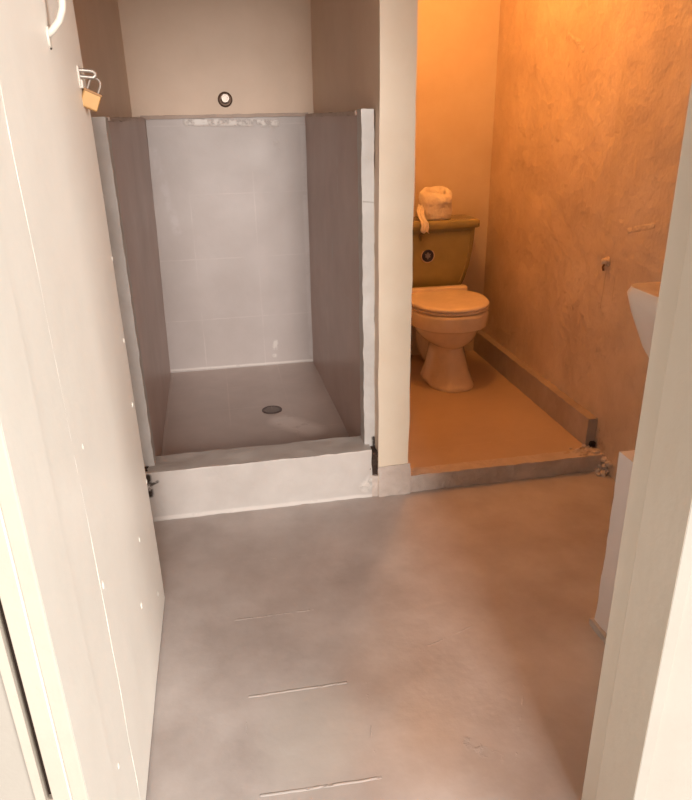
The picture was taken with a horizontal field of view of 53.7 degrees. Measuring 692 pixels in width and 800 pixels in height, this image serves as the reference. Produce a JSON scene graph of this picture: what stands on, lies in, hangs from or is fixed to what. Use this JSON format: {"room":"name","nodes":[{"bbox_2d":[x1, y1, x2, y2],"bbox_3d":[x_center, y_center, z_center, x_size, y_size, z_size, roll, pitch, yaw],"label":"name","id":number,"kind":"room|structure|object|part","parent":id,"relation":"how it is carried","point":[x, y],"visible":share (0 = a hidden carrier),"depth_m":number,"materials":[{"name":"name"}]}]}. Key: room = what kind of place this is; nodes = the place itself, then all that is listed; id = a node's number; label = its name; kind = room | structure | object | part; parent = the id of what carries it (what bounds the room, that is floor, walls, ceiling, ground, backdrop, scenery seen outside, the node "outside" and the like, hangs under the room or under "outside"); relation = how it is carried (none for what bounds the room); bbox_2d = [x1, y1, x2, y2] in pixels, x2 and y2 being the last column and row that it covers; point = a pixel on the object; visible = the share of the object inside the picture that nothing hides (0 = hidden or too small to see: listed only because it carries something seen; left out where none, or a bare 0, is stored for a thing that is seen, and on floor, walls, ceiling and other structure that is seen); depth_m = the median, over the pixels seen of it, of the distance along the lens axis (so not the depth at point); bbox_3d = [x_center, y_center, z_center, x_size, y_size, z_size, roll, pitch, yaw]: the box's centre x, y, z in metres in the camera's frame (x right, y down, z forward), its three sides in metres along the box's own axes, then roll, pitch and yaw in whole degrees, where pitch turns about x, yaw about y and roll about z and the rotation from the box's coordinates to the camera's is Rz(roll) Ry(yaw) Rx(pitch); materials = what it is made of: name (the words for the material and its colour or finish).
{"room":"bathroom","nodes":[
{"label":"bathroom","id":0,"kind":"room"},
{"bbox_2d":[73,0,131,117],"bbox_3d":[-0.803,-0.636,1.893,0.209,2.279,2.536,-5,23,-10],"label":"wall","id":1,"kind":"structure","parent":0,"point":[97,21],"depth_m":2.31,"materials":[{"name":"paint"}]},
{"bbox_2d":[0,599,50,793],"bbox_3d":[-0.428,-0.147,0.707,0.019,1.420,0.124,-5,23,-10],"label":"trim","id":2,"kind":"structure","parent":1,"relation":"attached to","point":[1,607],"depth_m":0.86,"materials":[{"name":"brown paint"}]},
{"bbox_2d":[108,117,130,121],"bbox_3d":[-0.804,-1.012,2.466,0.052,0.015,1.128,-5,23,-10],"label":"trim","id":3,"kind":"structure","parent":1,"relation":"attached to","point":[115,119],"depth_m":2.14,"materials":[{"name":"paint"}]},
{"bbox_2d":[91,117,155,466],"bbox_3d":[-0.680,-0.239,2.143,0.045,1.196,0.066,-5,23,-10],"label":"trim","id":4,"kind":"structure","parent":1,"relation":"attached to","point":[101,131],"depth_m":2.07,"materials":[{"name":"tile"}]},
{"bbox_2d":[92,117,170,455],"bbox_3d":[-0.792,-0.468,2.694,0.064,1.198,1.157,-5,23,-10],"label":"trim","id":5,"kind":"structure","parent":1,"relation":"attached to","point":[129,141],"depth_m":2.55,"materials":[{"name":"tile"}]},
{"bbox_2d":[145,436,372,521],"bbox_3d":[-0.297,0.272,2.411,0.773,0.191,0.129,-5,23,-10],"label":"shower curb","id":6,"kind":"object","parent":1,"relation":"attached to","point":[203,483],"depth_m":2.36,"materials":[{"name":"paint"}]},
{"bbox_2d":[162,362,348,454],"bbox_3d":[-0.407,0.122,3.020,0.806,0.174,1.201,-5,23,-10],"label":"floor","id":7,"kind":"structure","parent":0,"point":[218,409],"depth_m":2.99,"materials":[{"name":"paint"}]},
{"bbox_2d":[262,406,281,413],"bbox_3d":[-0.322,0.043,2.978,0.087,0.008,0.087,-5,23,-10],"label":"floor drain","id":8,"kind":"object","parent":7,"relation":"on","point":[269,409],"visible":1,"depth_m":2.97,"materials":[{"name":"metal"}]},
{"bbox_2d":[117,0,500,354],"bbox_3d":[-0.135,-1.228,3.288,2.088,2.279,0.192,-5,23,-10],"label":"wall","id":9,"kind":"structure","parent":0,"point":[180,55],"depth_m":3.07,"materials":[{"name":"paint"}]},
{"bbox_2d":[140,113,307,118],"bbox_3d":[-0.536,-1.270,3.058,0.736,0.017,0.051,-5,23,-10],"label":"trim","id":10,"kind":"structure","parent":9,"relation":"attached to","point":[260,114],"depth_m":3.03,"materials":[{"name":"paint"}]},
{"bbox_2d":[218,92,231,106],"bbox_3d":[-0.536,-1.334,3.035,0.064,0.064,0.039,-5,23,-10],"label":"pipe stub","id":11,"kind":"object","parent":9,"relation":"attached to","point":[224,98],"visible":1,"depth_m":3.04,"materials":[{"name":"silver metal"}]},
{"bbox_2d":[146,116,312,372],"bbox_3d":[-0.537,-0.718,3.288,0.734,1.196,0.036,-5,23,-10],"label":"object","id":12,"kind":"structure","parent":9,"relation":"attached to","point":[230,195],"depth_m":3.25,"materials":[{"name":"tile"}]},
{"bbox_2d":[0,572,691,799],"bbox_3d":[0.285,-0.214,0.821,3.654,2.279,0.135,-5,23,-10],"label":"wall","id":13,"kind":"structure","parent":0,"point":[670,778],"depth_m":1.07,"materials":[{"name":"white paint"}]},
{"bbox_2d":[0,611,48,799],"bbox_3d":[-0.418,0.069,0.740,0.012,1.844,0.047,-5,23,-10],"label":"trim","id":14,"kind":"structure","parent":13,"relation":"attached to","point":[7,666],"depth_m":0.85,"materials":[{"name":"paint"}]},
{"bbox_2d":[0,234,118,799],"bbox_3d":[-0.392,0.048,0.788,0.044,1.843,0.137,-5,23,-10],"label":"trim","id":15,"kind":"structure","parent":13,"relation":"attached to","point":[38,598],"depth_m":0.83,"materials":[{"name":"paint"}]},
{"bbox_2d":[0,0,164,799],"bbox_3d":[-0.459,-0.116,1.233,0.073,1.801,0.816,-5,23,-10],"label":"door","id":16,"kind":"structure","parent":13,"relation":"in","point":[54,232],"depth_m":1.13,"materials":[{"name":"paint"}]},
{"bbox_3d":[-0.464,-0.676,1.063,0.040,0.202,0.011,-5,23,-10],"label":"handle","id":17,"kind":"part","parent":16,"relation":"part of","materials":[{"name":"white metal"}]},
{"bbox_2d":[82,77,101,111],"bbox_3d":[-0.508,-0.608,1.360,0.048,0.064,0.016,-13,25,-26],"label":"padlock","id":18,"kind":"object","parent":16,"relation":"hanging from","point":[91,99],"visible":0.96,"depth_m":1.36,"materials":[{"name":"gold metal"}]},
{"bbox_3d":[-0.504,-0.611,1.361,0.035,0.019,0.016,-13,25,-26],"label":"cap plate","id":19,"kind":"part","parent":18,"relation":"part of","materials":[{"name":"gold metal"}]},
{"bbox_2d":[581,83,691,799],"bbox_3d":[0.461,-0.030,0.932,0.033,1.843,0.142,-5,23,-10],"label":"trim","id":20,"kind":"structure","parent":13,"relation":"attached to","point":[654,566],"depth_m":1.02,"materials":[{"name":"paint"}]},
{"bbox_2d":[310,0,418,495],"bbox_3d":[0.031,-0.954,2.617,0.120,2.279,1.301,-5,23,-10],"label":"wall partition","id":21,"kind":"structure","parent":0,"point":[364,52],"depth_m":2.15,"materials":[{"name":"paint"}]},
{"bbox_2d":[307,111,356,116],"bbox_3d":[-0.055,-1.082,2.592,0.049,0.016,1.128,-5,23,-10],"label":"trim","id":22,"kind":"structure","parent":21,"relation":"attached to","point":[353,113],"depth_m":2.40,"materials":[{"name":"paint"}]},
{"bbox_2d":[305,114,360,435],"bbox_3d":[-0.041,-0.536,2.821,0.060,1.198,1.158,-5,23,-10],"label":"shower wall","id":23,"kind":"structure","parent":21,"relation":"attached to","point":[331,142],"depth_m":2.68,"materials":[{"name":"tile"}]},
{"bbox_2d":[357,109,374,446],"bbox_3d":[0.069,-0.312,2.268,0.043,1.205,0.066,-5,23,-10],"label":"trim","id":24,"kind":"structure","parent":21,"relation":"attached to","point":[365,117],"depth_m":2.19,"materials":[{"name":"tile"}]},
{"bbox_2d":[369,474,377,495],"bbox_3d":[0.096,0.297,2.462,0.041,0.090,0.059,-5,23,-10],"label":"trim","id":25,"kind":"structure","parent":21,"relation":"attached to","point":[374,490],"depth_m":2.44,"materials":[{"name":"paint"}]},
{"bbox_2d":[371,446,377,474],"bbox_3d":[0.096,0.217,2.434,0.049,0.104,0.060,-5,23,-10],"label":"trim","id":26,"kind":"structure","parent":21,"relation":"attached to","point":[374,456],"depth_m":2.41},
{"bbox_2d":[377,460,410,496],"bbox_3d":[0.168,0.278,2.457,0.121,0.126,0.054,-5,23,-10],"label":"trim","id":27,"kind":"structure","parent":21,"relation":"attached to","point":[394,479],"depth_m":2.43,"materials":[{"name":"paint"}]},
{"bbox_2d":[410,448,604,491],"bbox_3d":[0.598,0.259,2.553,0.769,0.072,0.062,-5,23,-10],"label":"trim","id":28,"kind":"structure","parent":21,"relation":"attached to","point":[564,462],"depth_m":2.53,"materials":[{"name":"paint"}]},
{"bbox_2d":[146,471,615,799],"bbox_3d":[0.269,0.632,1.894,2.088,0.104,1.653,-5,23,-10],"label":"floor","id":29,"kind":"structure","parent":0,"point":[435,644],"depth_m":1.76,"materials":[{"name":"grey concrete"}]},
{"bbox_2d":[408,350,596,467],"bbox_3d":[0.478,0.062,3.149,0.767,0.152,1.253,-5,23,-10],"label":"floor","id":30,"kind":"structure","parent":0,"point":[493,419],"depth_m":2.86,"materials":[{"name":"paint"}]},
{"bbox_2d":[412,215,488,392],"bbox_3d":[0.449,-0.467,3.283,0.466,0.733,0.591,-5,23,-10],"label":"toilet","id":31,"kind":"object","parent":30,"relation":"on","point":[447,316],"visible":0.81,"depth_m":3.24,"materials":[{"name":"ceramic"}]},
{"bbox_2d":[417,186,451,233],"bbox_3d":[0.423,-0.922,3.302,0.192,0.200,0.197,-5,23,-10],"label":"toilet paper roll","id":32,"kind":"object","parent":31,"relation":"on","point":[435,202],"visible":1,"depth_m":3.25,"materials":[{"name":"white paper"}]},
{"bbox_3d":[0.406,-0.698,3.411,0.437,0.326,0.169,-5,23,-10],"label":"tank","id":33,"kind":"part","parent":31,"relation":"part of","materials":[{"name":"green ceramic"}]},
{"bbox_3d":[0.404,-0.863,3.333,0.466,0.039,0.186,-5,23,-10],"label":"tank lid","id":34,"kind":"part","parent":31,"relation":"part of","materials":[{"name":"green ceramic"}]},
{"bbox_3d":[0.481,-0.443,3.183,0.367,0.012,0.372,-5,23,-10],"label":"seat","id":35,"kind":"part","parent":31,"relation":"part of","materials":[{"name":"plastic"}]},
{"bbox_3d":[0.479,-0.461,3.183,0.372,0.020,0.392,-5,23,-10],"label":"seat lid","id":36,"kind":"part","parent":31,"relation":"part of","materials":[{"name":"plastic"}]},
{"bbox_3d":[0.482,-0.268,3.270,0.378,0.374,0.406,-5,23,-10],"label":"bowl","id":37,"kind":"part","parent":31,"relation":"part of","materials":[{"name":"ceramic"}]},
{"bbox_2d":[481,0,691,480],"bbox_3d":[1.050,-0.804,2.205,0.196,2.279,2.536,-5,23,-10],"label":"wall","id":38,"kind":"structure","parent":0,"point":[592,96],"depth_m":2.56,"materials":[{"name":"paint"}]},
{"bbox_2d":[474,330,597,445],"bbox_3d":[0.829,-0.099,3.178,0.041,0.122,1.213,-5,23,-10],"label":"baseboard","id":39,"kind":"structure","parent":38,"relation":"attached to","point":[574,418],"depth_m":3.00,"materials":[{"name":"paint"}]},
{"bbox_2d":[569,444,612,476],"bbox_3d":[0.927,0.233,2.601,0.125,0.086,0.160,-5,23,-10],"label":"rubble","id":40,"kind":"object","parent":38,"relation":"attached to","point":[602,470],"depth_m":2.58,"materials":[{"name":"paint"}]},
{"bbox_2d":[589,441,594,446],"bbox_3d":[0.950,0.170,2.640,0.020,0.022,0.018,-5,23,-10],"label":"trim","id":41,"kind":"structure","parent":38,"relation":"attached to","point":[592,443],"depth_m":2.63,"materials":[{"name":"black"}]},
{"bbox_2d":[600,256,610,270],"bbox_3d":[0.925,-0.487,2.450,0.029,0.055,0.041,-5,23,-10],"label":"plug","id":42,"kind":"object","parent":38,"relation":"attached to","point":[606,261],"visible":1,"depth_m":2.44,"materials":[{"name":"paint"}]},
{"bbox_2d":[627,282,660,356],"bbox_3d":[0.918,-0.086,1.490,0.426,0.461,0.515,-5,23,-10],"label":"basin","id":43,"kind":"object","parent":38,"relation":"attached to","point":[642,297],"visible":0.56,"depth_m":1.59,"materials":[{"name":"ceramic"}]},
{"bbox_2d":[595,450,634,633],"bbox_3d":[0.737,0.444,1.515,0.083,0.519,0.471,-5,23,-10],"label":"wall","id":44,"kind":"structure","parent":0,"point":[625,463],"depth_m":1.68,"materials":[{"name":"white paint"}]},
{"bbox_2d":[589,617,606,643],"bbox_3d":[0.698,0.675,1.606,0.015,0.022,0.476,-5,23,-10],"label":"baseboard","id":45,"kind":"structure","parent":44,"relation":"attached to","point":[598,630],"depth_m":1.78,"materials":[{"name":"paint"}]}
]}

